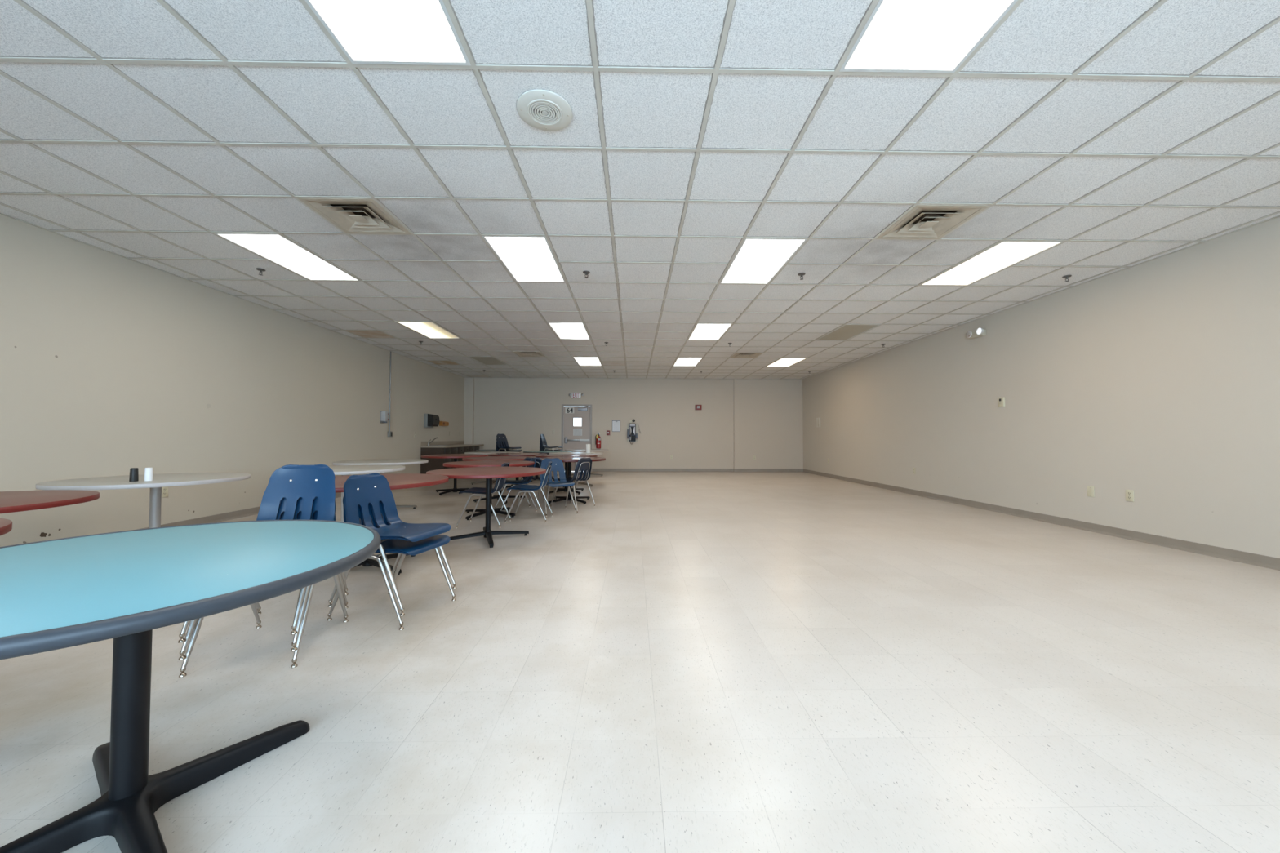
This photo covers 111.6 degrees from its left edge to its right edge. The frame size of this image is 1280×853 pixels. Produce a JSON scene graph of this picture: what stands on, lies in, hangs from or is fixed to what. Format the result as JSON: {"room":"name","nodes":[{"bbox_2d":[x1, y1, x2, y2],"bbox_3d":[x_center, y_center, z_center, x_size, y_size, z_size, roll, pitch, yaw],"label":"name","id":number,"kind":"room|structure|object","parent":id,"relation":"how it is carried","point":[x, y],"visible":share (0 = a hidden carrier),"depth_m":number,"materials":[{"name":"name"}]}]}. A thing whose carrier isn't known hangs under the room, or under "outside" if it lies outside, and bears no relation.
{"room":"cafeteria","nodes":[
{"label":"cafeteria","id":0,"kind":"room"},
{"bbox_2d":[0,213,464,546],"bbox_3d":[-5.464,-0.404,5.625,0.150,3.253,16.500,0,-1,-1],"label":"wall","id":1,"kind":"structure","parent":0,"point":[111,364],"depth_m":4.90,"materials":[{"name":"paint"}]},
{"bbox_2d":[161,486,168,497],"bbox_3d":[-5.376,0.736,4.919,0.010,0.124,0.076,0,-1,-1],"label":"wall outlet","id":2,"kind":"object","parent":1,"relation":"attached to","point":[164,490],"visible":0.76,"depth_m":4.92,"materials":[{"name":"beige plastic"}]},
{"bbox_2d":[137,492,341,529],"bbox_3d":[-5.362,1.137,4.149,0.016,0.100,13.320,0,-1,-1],"label":"baseboard","id":3,"kind":"structure","parent":1,"relation":"attached to","point":[252,511],"depth_m":5.58,"materials":[{"name":"plastic"}]},
{"bbox_2d":[380,410,388,422],"bbox_3d":[-5.390,-0.200,9.178,0.112,0.250,0.120,0,-1,-1],"label":"soap dispenser","id":4,"kind":"object","parent":1,"relation":"attached to","point":[384,415],"visible":1,"depth_m":9.12,"materials":[{"name":"grey plastic"}]},
{"bbox_2d":[387,351,392,436],"bbox_3d":[-5.422,-0.707,9.465,0.054,1.863,0.110,0,-1,-1],"label":"conduit","id":5,"kind":"object","parent":1,"relation":"attached to","point":[389,433],"visible":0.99,"depth_m":9.46,"materials":[{"name":"metal"}]},
{"bbox_2d":[423,413,439,427],"bbox_3d":[-5.346,-0.148,11.193,0.262,0.350,0.340,0,-1,-1],"label":"paper towel dispenser","id":6,"kind":"object","parent":1,"relation":"attached to","point":[430,420],"visible":1,"depth_m":11.03,"materials":[{"name":"grey plastic"}]},
{"bbox_2d":[420,440,463,445],"bbox_3d":[-5.485,0.466,12.212,0.020,0.110,2.770,0,-1,-1],"label":"backsplash","id":7,"kind":"structure","parent":1,"relation":"attached to","point":[443,442],"depth_m":12.08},
{"bbox_2d":[439,421,448,426],"bbox_3d":[-5.453,-0.076,12.128,0.078,0.124,0.456,0,-1,-1],"label":"holder","id":8,"kind":"object","parent":1,"relation":"attached to","point":[441,423],"visible":0.99,"depth_m":12.01,"materials":[{"name":"orange wood"}]},
{"bbox_2d":[473,377,733,468],"bbox_3d":[-0.169,-0.193,13.883,11.000,3.253,0.150,0,-1,-1],"label":"wall","id":9,"kind":"structure","parent":0,"point":[665,414],"depth_m":13.80,"materials":[{"name":"paint"}]},
{"bbox_2d":[463,377,474,444],"bbox_3d":[-5.377,-0.060,13.672,0.280,2.953,0.100,0,-1,-1],"label":"trim","id":10,"kind":"structure","parent":9,"relation":"attached to","point":[468,401],"depth_m":13.64,"materials":[{"name":"paint"}]},
{"bbox_2d":[560,404,591,471],"bbox_3d":[-2.006,0.365,13.821,0.963,2.125,0.168,0,-1,-1],"label":"door","id":11,"kind":"structure","parent":9,"relation":"in","point":[573,437],"depth_m":13.81,"materials":[{"name":"paint"}]},
{"bbox_2d":[568,392,583,398],"bbox_3d":[-2.015,-0.989,13.762,0.472,0.170,0.071,0,-1,-1],"label":"exit sign","id":12,"kind":"object","parent":9,"relation":"attached to","point":[574,395],"visible":1,"depth_m":13.74,"materials":[{"name":"white plastic"}]},
{"bbox_2d":[595,432,600,448],"bbox_3d":[-1.316,0.441,13.681,0.170,0.500,0.169,1,-2,-30],"label":"fire extinguisher","id":13,"kind":"object","parent":9,"relation":"attached to","point":[597,442],"visible":1,"depth_m":13.61,"materials":[{"name":"red metal"}]},
{"bbox_2d":[612,420,620,431],"bbox_3d":[-0.751,-0.015,13.783,0.264,0.364,0.022,0,-1,-1],"label":"framed notice","id":14,"kind":"object","parent":9,"relation":"attached to","point":[615,424],"visible":1,"depth_m":13.78,"materials":[{"name":"paper"}]},
{"bbox_2d":[626,422,637,444],"bbox_3d":[-0.239,0.228,13.689,0.336,0.674,0.215,0,-1,-1],"label":"phone","id":15,"kind":"object","parent":9,"relation":"attached to","point":[632,428],"visible":1,"depth_m":13.65,"materials":[{"name":"metal"}]},
{"bbox_2d":[591,468,733,471],"bbox_3d":[0.731,1.384,13.776,4.495,0.100,0.016,0,-1,-1],"label":"baseboard","id":16,"kind":"structure","parent":9,"relation":"attached to","point":[593,469],"depth_m":13.78,"materials":[{"name":"plastic"}]},
{"bbox_2d":[695,404,701,409],"bbox_3d":[1.854,-0.607,13.821,0.200,0.164,0.058,0,-1,-1],"label":"fire alarm horn","id":17,"kind":"object","parent":9,"relation":"attached to","point":[697,406],"visible":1,"depth_m":13.80,"materials":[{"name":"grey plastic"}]},
{"bbox_2d":[0,471,1279,852],"bbox_3d":[-0.043,1.297,5.670,11.000,0.120,16.500,0,-1,-1],"label":"floor","id":18,"kind":"structure","parent":0,"point":[674,662],"depth_m":1.91,"materials":[{"name":"tile"}]},
{"bbox_2d":[0,518,12,535],"bbox_3d":[-3.007,0.758,1.337,1.214,0.735,1.214,1,-1,-21],"label":"round table","id":19,"kind":"object","parent":18,"relation":"on","point":[6,525],"visible":1,"depth_m":1.78,"materials":[{"name":"red laminate"}]},
{"bbox_2d":[0,489,99,513],"bbox_3d":[-3.843,0.779,2.306,1.214,0.735,1.214,1,-2,-36],"label":"round table","id":20,"kind":"object","parent":18,"relation":"on","point":[18,500],"visible":0.7,"depth_m":2.53,"materials":[{"name":"red laminate"}]},
{"bbox_2d":[35,472,250,528],"bbox_3d":[-4.173,0.813,3.743,1.214,0.735,1.214,1,-2,-31],"label":"round table","id":21,"kind":"object","parent":18,"relation":"on","point":[162,480],"visible":0.57,"depth_m":3.62,"materials":[{"name":"grey laminate"}]},
{"bbox_2d":[128,467,138,481],"bbox_3d":[-4.047,0.386,3.480,0.049,0.107,0.049,0,-1,-1],"label":"pepper shaker","id":22,"kind":"object","parent":21,"relation":"on","point":[134,473],"visible":1,"depth_m":3.47,"materials":[{"name":"black paint"}]},
{"bbox_2d":[143,467,153,481],"bbox_3d":[-3.975,0.387,3.521,0.049,0.107,0.049,0,-1,-1],"label":"salt shaker","id":23,"kind":"object","parent":21,"relation":"on","point":[148,471],"visible":1,"depth_m":3.51,"materials":[{"name":"white plastic"}]},
{"bbox_2d":[0,520,381,852],"bbox_3d":[-1.484,0.756,1.271,1.241,0.736,1.241,0,-1,-1],"label":"round table","id":24,"kind":"object","parent":18,"relation":"on","point":[124,586],"visible":1,"depth_m":1.23,"materials":[{"name":"teal laminate"}]},
{"bbox_2d":[178,510,348,677],"bbox_3d":[-1.920,0.764,2.304,0.478,0.774,0.556,0,-1,-11],"label":"chair","id":25,"kind":"object","parent":18,"relation":"on","point":[194,634],"visible":0.17,"depth_m":2.15,"materials":[{"name":"blue plastic"}]},
{"bbox_2d":[177,497,348,660],"bbox_3d":[-1.919,0.684,2.301,0.478,0.774,0.556,0,-1,-11],"label":"chair","id":26,"kind":"object","parent":25,"relation":"on","point":[283,503],"visible":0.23,"depth_m":2.17,"materials":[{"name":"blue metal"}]},
{"bbox_2d":[177,464,348,643],"bbox_3d":[-1.918,0.604,2.299,0.478,0.774,0.556,0,-1,-11],"label":"chair","id":27,"kind":"object","parent":26,"relation":"on","point":[292,482],"visible":0.47,"depth_m":2.51,"materials":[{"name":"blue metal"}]},
{"bbox_2d":[328,464,405,521],"bbox_3d":[-3.377,0.844,4.974,1.214,0.735,1.214,1,-2,-31],"label":"round table","id":28,"kind":"object","parent":18,"relation":"on","point":[343,470],"visible":0.4,"depth_m":4.94,"materials":[{"name":"white laminate"}]},
{"bbox_2d":[332,458,428,508],"bbox_3d":[-3.804,0.878,6.421,1.214,0.735,1.214,1,-2,-33],"label":"round table","id":29,"kind":"object","parent":18,"relation":"on","point":[388,461],"visible":0.65,"depth_m":6.29,"materials":[{"name":"white laminate"}]},
{"bbox_2d":[326,495,455,630],"bbox_3d":[-1.561,0.776,2.774,0.556,0.774,0.478,0,-1,14],"label":"chair","id":30,"kind":"object","parent":18,"relation":"on","point":[397,546],"visible":0.5,"depth_m":2.69,"materials":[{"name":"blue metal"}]},
{"bbox_2d":[327,472,456,616],"bbox_3d":[-1.556,0.696,2.775,0.556,0.774,0.478,0,-1,14],"label":"chair","id":31,"kind":"object","parent":30,"relation":"on","point":[361,491],"visible":0.82,"depth_m":2.80,"materials":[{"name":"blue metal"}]},
{"bbox_2d":[334,473,448,575],"bbox_3d":[-2.275,0.815,3.656,1.214,0.735,1.214,-1,-2,29],"label":"round table","id":32,"kind":"object","parent":18,"relation":"on","point":[396,481],"visible":0.38,"depth_m":3.61,"materials":[{"name":"red laminate"}]},
{"bbox_2d":[420,447,457,479],"bbox_3d":[-5.162,0.949,11.260,0.628,0.820,0.818,0,-1,-1],"label":"base cabinet","id":33,"kind":"object","parent":18,"relation":"on","point":[433,464],"visible":0.47,"depth_m":10.86,"materials":[{"name":"black paint"}]},
{"bbox_2d":[420,440,484,448],"bbox_3d":[-5.178,0.487,12.216,0.635,0.150,2.770,0,-1,-1],"label":"countertop","id":34,"kind":"structure","parent":33,"relation":"on","point":[443,444],"depth_m":11.91,"materials":[{"name":"laminate"}]},
{"bbox_2d":[427,437,438,445],"bbox_3d":[-5.293,0.383,11.131,0.270,0.223,0.180,0,-1,-1],"label":"faucet","id":35,"kind":"object","parent":34,"relation":"on","point":[428,442],"visible":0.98,"depth_m":11.12,"materials":[{"name":"silver metal"}]},
{"bbox_2d":[420,453,488,495],"bbox_3d":[-3.610,0.929,8.503,1.214,0.735,1.214,0,-1,14],"label":"round table","id":36,"kind":"object","parent":18,"relation":"on","point":[455,456],"visible":0.9,"depth_m":8.43,"materials":[{"name":"red laminate"}]},
{"bbox_2d":[457,446,469,461],"bbox_3d":[-5.175,0.969,12.079,0.628,0.820,0.818,0,-1,-1],"label":"base cabinet","id":37,"kind":"object","parent":18,"relation":"on","point":[461,450],"visible":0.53,"depth_m":11.99,"materials":[{"name":"black paint"}]},
{"bbox_2d":[468,445,479,452],"bbox_3d":[-5.188,0.988,12.899,0.628,0.820,0.818,0,-1,-1],"label":"base cabinet","id":38,"kind":"object","parent":18,"relation":"on","point":[472,449],"visible":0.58,"depth_m":12.85,"materials":[{"name":"black paint"}]},
{"bbox_2d":[455,462,511,528],"bbox_3d":[-1.943,0.840,5.473,0.556,0.774,0.478,0,-1,-1],"label":"chair","id":39,"kind":"object","parent":18,"relation":"on","point":[500,484],"visible":0.78,"depth_m":5.36,"materials":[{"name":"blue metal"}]},
{"bbox_2d":[426,466,546,547],"bbox_3d":[-1.637,0.842,4.696,1.214,0.735,1.214,1,-2,-24],"label":"round table","id":40,"kind":"object","parent":18,"relation":"on","point":[487,473],"visible":0.96,"depth_m":4.62,"materials":[{"name":"red laminate"}]},
{"bbox_2d":[443,460,534,519],"bbox_3d":[-2.111,0.875,6.122,1.214,0.735,1.214,0,-1,23],"label":"round table","id":41,"kind":"object","parent":18,"relation":"on","point":[473,463],"visible":0.81,"depth_m":5.97,"materials":[{"name":"red laminate"}]},
{"bbox_2d":[464,451,519,484],"bbox_3d":[-3.430,0.968,10.107,1.214,0.735,1.214,1,-1,-16],"label":"round table","id":42,"kind":"object","parent":18,"relation":"on","point":[476,452],"visible":0.57,"depth_m":9.96,"materials":[{"name":"red laminate"}]},
{"bbox_2d":[475,448,521,451],"bbox_3d":[-3.893,1.013,12.019,1.214,0.735,1.214,0,-1,-11],"label":"round table","id":43,"kind":"object","parent":18,"relation":"on","point":[490,450],"visible":0.34,"depth_m":11.71,"materials":[{"name":"laminate"}]},
{"bbox_2d":[462,456,536,503],"bbox_3d":[-2.412,0.907,7.503,1.214,0.735,1.214,1,-2,-31],"label":"round table","id":44,"kind":"object","parent":18,"relation":"on","point":[482,458],"visible":0.72,"depth_m":7.34,"materials":[{"name":"red laminate"}]},
{"bbox_2d":[494,457,537,514],"bbox_3d":[-1.855,0.866,6.530,0.556,0.774,0.478,1,-2,-26],"label":"chair","id":45,"kind":"object","parent":18,"relation":"on","point":[527,479],"visible":0.58,"depth_m":6.50,"materials":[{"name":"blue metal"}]},
{"bbox_2d":[487,453,546,490],"bbox_3d":[-2.599,0.948,9.210,1.214,0.735,1.214,1,-2,-31],"label":"round table","id":46,"kind":"object","parent":18,"relation":"on","point":[495,454],"visible":0.58,"depth_m":9.03,"materials":[{"name":"red laminate"}]},
{"bbox_2d":[504,461,553,522],"bbox_3d":[-1.466,0.850,5.831,0.556,0.774,0.478,0,-1,-1],"label":"chair","id":47,"kind":"object","parent":18,"relation":"on","point":[526,488],"visible":0.98,"depth_m":5.71,"materials":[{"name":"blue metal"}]},
{"bbox_2d":[517,457,555,506],"bbox_3d":[-1.665,0.880,7.079,0.478,0.774,0.556,0,-1,5],"label":"chair","id":48,"kind":"object","parent":18,"relation":"on","point":[538,462],"visible":0.38,"depth_m":6.87,"materials":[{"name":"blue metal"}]},
{"bbox_2d":[523,450,573,481],"bbox_3d":[-2.279,0.988,10.825,1.214,0.735,1.214,1,-1,-21],"label":"round table","id":49,"kind":"object","parent":18,"relation":"on","point":[547,452],"visible":0.49,"depth_m":10.57,"materials":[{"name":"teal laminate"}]},
{"bbox_2d":[536,457,577,516],"bbox_3d":[-1.221,0.864,6.368,0.478,0.774,0.556,1,-2,-28],"label":"chair","id":50,"kind":"object","parent":18,"relation":"on","point":[557,464],"visible":0.73,"depth_m":6.53,"materials":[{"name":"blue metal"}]},
{"bbox_2d":[534,453,597,494],"bbox_3d":[-1.456,0.936,8.608,1.214,0.735,1.214,-1,-2,44],"label":"round table","id":51,"kind":"object","parent":18,"relation":"on","point":[565,489],"visible":0.8,"depth_m":8.58,"materials":[{"name":"red laminate"}]},
{"bbox_2d":[550,457,595,510],"bbox_3d":[-1.051,0.876,6.871,0.556,0.774,0.478,-1,-2,34],"label":"chair","id":52,"kind":"object","parent":18,"relation":"on","point":[584,464],"visible":0.91,"depth_m":6.77,"materials":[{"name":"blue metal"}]},
{"bbox_2d":[540,456,605,504],"bbox_3d":[-1.195,0.908,7.392,1.214,0.735,1.214,-1,-2,44],"label":"round table","id":53,"kind":"object","parent":18,"relation":"on","point":[567,459],"visible":0.59,"depth_m":7.36,"materials":[{"name":"red laminate"}]},
{"bbox_2d":[548,452,603,487],"bbox_3d":[-1.449,0.966,9.848,1.214,0.735,1.214,-1,-2,29],"label":"round table","id":54,"kind":"object","parent":18,"relation":"on","point":[590,453],"visible":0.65,"depth_m":9.71,"materials":[{"name":"red laminate"}]},
{"bbox_2d":[586,444,590,453],"bbox_3d":[-1.155,0.495,9.694,0.104,0.202,0.104,0,-1,-1],"label":"paper towel roll","id":55,"kind":"object","parent":54,"relation":"on","point":[588,446],"visible":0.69,"depth_m":9.65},
{"bbox_2d":[564,448,608,476],"bbox_3d":[-1.496,1.023,12.207,1.214,0.735,1.214,0,-1,-1],"label":"round table","id":56,"kind":"object","parent":18,"relation":"on","point":[575,450],"visible":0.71,"depth_m":11.95,"materials":[{"name":"laminate"}]},
{"bbox_2d":[0,0,1279,379],"bbox_3d":[-0.036,-1.719,5.743,10.700,0.007,16.200,0,-1,-1],"label":"ceiling","id":57,"kind":"structure","parent":0,"point":[1126,134],"depth_m":2.89,"materials":[{"name":"tile"}]},
{"bbox_2d":[256,267,265,275],"bbox_3d":[-4.222,-1.719,4.846,0.080,0.064,0.080,0,-1,-1],"label":"sprinkler","id":58,"kind":"object","parent":57,"relation":"attached to","point":[260,269],"visible":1,"depth_m":4.84,"materials":[{"name":"metal"}]},
{"bbox_2d":[214,233,359,280],"bbox_3d":[-3.614,-1.776,4.579,0.586,0.051,1.195,0,-1,-1],"label":"ceiling light","id":59,"kind":"object","parent":57,"relation":"attached to","point":[276,248],"visible":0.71,"depth_m":4.46,"materials":[{"name":"grey plastic"}]},
{"bbox_2d":[297,198,411,234],"bbox_3d":[-2.380,-1.807,3.685,0.586,0.097,0.586,0,-1,-1],"label":"ceiling vent","id":60,"kind":"object","parent":57,"relation":"in","point":[351,215],"visible":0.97,"depth_m":3.69,"materials":[{"name":"white metal"}]},
{"bbox_2d":[304,0,471,65],"bbox_3d":[-1.127,-1.843,1.571,0.586,0.051,1.195,0,-1,-1],"label":"ceiling light","id":61,"kind":"object","parent":57,"relation":"attached to","point":[376,32],"visible":0.86,"depth_m":2.00,"materials":[{"name":"grey plastic"}]},
{"bbox_2d":[396,321,461,338],"bbox_3d":[-3.662,-1.703,7.626,0.586,0.051,1.195,0,-1,-1],"label":"ceiling light","id":62,"kind":"object","parent":57,"relation":"attached to","point":[430,330],"visible":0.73,"depth_m":7.60,"materials":[{"name":"white plastic"}]},
{"bbox_2d":[468,356,506,364],"bbox_3d":[-3.711,-1.630,10.673,0.586,0.051,1.195,0,-1,-1],"label":"ceiling light","id":63,"kind":"object","parent":57,"relation":"attached to","point":[484,360],"visible":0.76,"depth_m":10.61,"materials":[{"name":"grey plastic"}]},
{"bbox_2d":[482,235,565,282],"bbox_3d":[-1.176,-1.770,4.618,0.586,0.051,1.195,0,-1,-1],"label":"ceiling light","id":64,"kind":"object","parent":57,"relation":"attached to","point":[527,259],"visible":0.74,"depth_m":4.51,"materials":[{"name":"grey plastic"}]},
{"bbox_2d":[513,351,545,356],"bbox_3d":[-2.477,-1.661,9.778,0.586,0.097,0.586,0,-1,-1],"label":"ceiling vent","id":65,"kind":"object","parent":57,"relation":"in","point":[519,353],"visible":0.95,"depth_m":9.84,"materials":[{"name":"beige metal"}]},
{"bbox_2d":[516,88,572,130],"bbox_3d":[-0.542,-1.792,2.479,0.310,0.014,0.310,0,-1,-1],"label":"ceiling speaker","id":66,"kind":"object","parent":57,"relation":"attached to","point":[540,108],"visible":1,"depth_m":2.46},
{"bbox_2d":[529,101,559,124],"bbox_3d":[-0.542,-1.791,2.479,0.169,0.010,0.170,0,-1,-1],"label":"grille","id":67,"kind":"object","parent":66,"relation":"attached to","point":[540,112],"depth_m":2.48,"materials":[{"name":"white metal"}]},
{"bbox_2d":[546,322,590,339],"bbox_3d":[-1.224,-1.696,7.665,0.586,0.051,1.195,0,-1,-1],"label":"ceiling light","id":68,"kind":"object","parent":57,"relation":"attached to","point":[563,331],"visible":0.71,"depth_m":7.63,"materials":[{"name":"white plastic"}]},
{"bbox_2d":[582,271,590,278],"bbox_3d":[-0.603,-1.709,4.904,0.080,0.064,0.080,0,-1,-1],"label":"sprinkler","id":69,"kind":"object","parent":57,"relation":"attached to","point":[586,273],"visible":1,"depth_m":4.89,"materials":[{"name":"metal"}]},
{"bbox_2d":[573,356,601,365],"bbox_3d":[-1.272,-1.623,10.711,0.586,0.051,1.195,0,-1,-1],"label":"ceiling light","id":70,"kind":"object","parent":57,"relation":"attached to","point":[581,361],"visible":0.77,"depth_m":10.68,"materials":[{"name":"white plastic"}]},
{"bbox_2d":[673,357,702,366],"bbox_3d":[1.166,-1.616,10.750,0.586,0.051,1.195,0,-1,-1],"label":"ceiling light","id":71,"kind":"object","parent":57,"relation":"attached to","point":[694,362],"visible":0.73,"depth_m":10.65,"materials":[{"name":"grey plastic"}]},
{"bbox_2d":[688,323,732,340],"bbox_3d":[1.214,-1.690,7.703,0.586,0.051,1.195,0,-1,-1],"label":"ceiling light","id":72,"kind":"object","parent":57,"relation":"attached to","point":[702,331],"visible":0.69,"depth_m":7.67,"materials":[{"name":"grey plastic"}]},
{"bbox_2d":[730,352,762,357],"bbox_3d":[2.399,-1.647,9.856,0.586,0.097,0.586,0,-1,-1],"label":"ceiling vent","id":73,"kind":"object","parent":57,"relation":"in","point":[736,354],"visible":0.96,"depth_m":9.83,"materials":[{"name":"beige metal"}]},
{"bbox_2d":[720,238,807,284],"bbox_3d":[1.262,-1.763,4.657,0.586,0.051,1.195,0,-1,-1],"label":"ceiling light","id":74,"kind":"object","parent":57,"relation":"attached to","point":[757,260],"visible":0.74,"depth_m":4.56,"materials":[{"name":"grey plastic"}]},
{"bbox_2d":[766,358,805,366],"bbox_3d":[3.604,-1.610,10.789,0.586,0.051,1.195,0,-1,-1],"label":"ceiling light","id":75,"kind":"object","parent":57,"relation":"attached to","point":[782,362],"visible":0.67,"depth_m":10.73,"materials":[{"name":"grey plastic"}]},
{"bbox_2d":[797,272,805,279],"bbox_3d":[1.837,-1.702,4.942,0.080,0.064,0.080,0,-1,-1],"label":"sprinkler","id":76,"kind":"object","parent":57,"relation":"attached to","point":[801,274],"visible":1,"depth_m":4.93,"materials":[{"name":"metal"}]},
{"bbox_2d":[816,324,879,341],"bbox_3d":[3.652,-1.683,7.742,0.586,0.051,1.195,0,-1,-1],"label":"ceiling light","id":77,"kind":"object","parent":57,"relation":"attached to","point":[845,332],"visible":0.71,"depth_m":7.71,"materials":[{"name":"beige plastic"}]},
{"bbox_2d":[839,0,1017,73],"bbox_3d":[1.311,-1.836,1.610,0.586,0.051,1.195,0,-1,-1],"label":"ceiling light","id":78,"kind":"object","parent":57,"relation":"attached to","point":[899,36],"visible":0.83,"depth_m":2.00,"materials":[{"name":"grey plastic"}]},
{"bbox_2d":[876,204,989,239],"bbox_3d":[2.496,-1.793,3.762,0.586,0.097,0.586,0,-1,-1],"label":"ceiling vent","id":79,"kind":"object","parent":57,"relation":"in","point":[922,221],"visible":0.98,"depth_m":3.77,"materials":[{"name":"white metal"}]},
{"bbox_2d":[920,240,1063,285],"bbox_3d":[3.701,-1.756,4.695,0.586,0.051,1.195,0,-1,-1],"label":"ceiling light","id":80,"kind":"object","parent":57,"relation":"attached to","point":[1005,254],"visible":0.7,"depth_m":4.59,"materials":[{"name":"grey plastic"}]},
{"bbox_2d":[1062,275,1071,282],"bbox_3d":[4.896,-1.694,4.990,0.080,0.064,0.080,0,-1,-1],"label":"sprinkler","id":81,"kind":"object","parent":57,"relation":"attached to","point":[1065,277],"visible":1,"depth_m":4.98,"materials":[{"name":"metal"}]},
{"bbox_2d":[733,378,803,468],"bbox_3d":[4.082,-0.033,13.846,2.200,2.953,0.050,0,-1,-1],"label":"wall","id":82,"kind":"structure","parent":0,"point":[768,417],"depth_m":13.82,"materials":[{"name":"paint"}]},
{"bbox_2d":[733,468,803,471],"bbox_3d":[4.079,1.392,13.779,2.200,0.100,0.016,0,-1,-1],"label":"baseboard","id":83,"kind":"structure","parent":82,"relation":"attached to","point":[735,469],"depth_m":13.78,"materials":[{"name":"plastic"}]},
{"bbox_2d":[802,217,1279,558],"bbox_3d":[5.385,-0.374,5.797,0.150,3.253,16.500,0,-1,-1],"label":"wall","id":84,"kind":"structure","parent":0,"point":[1158,380],"depth_m":4.97,"materials":[{"name":"paint"}]},
{"bbox_2d":[816,417,820,426],"bbox_3d":[5.193,-0.120,12.661,0.016,0.276,0.250,0,-1,-1],"label":"switch panel","id":85,"kind":"object","parent":84,"relation":"attached to","point":[818,420],"visible":1,"depth_m":12.65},
{"bbox_2d":[965,327,986,338],"bbox_3d":[5.241,-1.452,6.781,0.112,0.124,0.318,0,-1,-1],"label":"emergency light","id":86,"kind":"object","parent":84,"relation":"attached to","point":[980,332],"visible":1,"depth_m":6.75,"materials":[{"name":"white plastic"}]},
{"bbox_2d":[998,396,1004,406],"bbox_3d":[5.287,-0.359,6.363,0.028,0.136,0.090,0,-1,-1],"label":"thermostat","id":87,"kind":"object","parent":84,"relation":"attached to","point":[1001,400],"visible":1,"depth_m":6.34,"materials":[{"name":"beige plastic"}]},
{"bbox_2d":[803,469,1279,570],"bbox_3d":[5.299,1.201,5.733,0.016,0.100,16.150,0,-1,-1],"label":"baseboard","id":88,"kind":"structure","parent":84,"relation":"attached to","point":[1271,562],"depth_m":4.97,"materials":[{"name":"plastic"}]},
{"bbox_2d":[1087,485,1094,497],"bbox_3d":[5.313,0.766,5.128,0.009,0.124,0.076,0,-1,-1],"label":"blank wall plate","id":89,"kind":"object","parent":84,"relation":"attached to","point":[1091,490],"visible":1,"depth_m":5.12,"materials":[{"name":"beige plastic"}]},
{"bbox_2d":[1125,489,1133,502],"bbox_3d":[5.319,0.751,4.726,0.010,0.124,0.076,0,-1,-1],"label":"wall outlet","id":90,"kind":"object","parent":84,"relation":"attached to","point":[1129,493],"visible":1,"depth_m":4.72,"materials":[{"name":"beige plastic"}]},
{"bbox_3d":[-3.345,0.810,11.011,0.556,0.774,0.478,0,-2,25],"label":"chair","id":91,"kind":"object","parent":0,"visible":0},
{"bbox_3d":[-3.340,0.730,11.011,0.556,0.774,0.478,0,-2,25],"label":"chair","id":92,"kind":"object","parent":91,"relation":"on","visible":0},
{"bbox_2d":[496,440,521,452],"bbox_3d":[-3.336,0.650,11.011,0.556,0.774,0.478,0,-2,25],"label":"chair","id":93,"kind":"object","parent":92,"relation":"on","point":[498,448],"visible":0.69,"depth_m":10.96,"materials":[{"name":"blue plastic"}]},
{"bbox_2d":[496,433,521,451],"bbox_3d":[-3.332,0.570,11.011,0.556,0.774,0.478,0,-2,25],"label":"chair","id":94,"kind":"object","parent":93,"relation":"on","point":[500,438],"visible":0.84,"depth_m":11.05,"materials":[{"name":"blue plastic"}]},
{"bbox_3d":[-2.401,0.749,11.708,0.556,0.774,0.478,0,-1,5],"label":"chair","id":95,"kind":"object","parent":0,"visible":0},
{"bbox_2d":[540,438,562,450],"bbox_3d":[-2.396,0.669,11.710,0.556,0.774,0.478,0,-1,5],"label":"chair","id":96,"kind":"object","parent":95,"relation":"on","point":[543,448],"visible":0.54,"depth_m":11.56,"materials":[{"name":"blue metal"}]},
{"bbox_2d":[540,434,562,450],"bbox_3d":[-2.392,0.589,11.711,0.556,0.774,0.478,0,-1,5],"label":"chair","id":97,"kind":"object","parent":96,"relation":"on","point":[544,445],"visible":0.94,"depth_m":11.70,"materials":[{"name":"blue plastic"}]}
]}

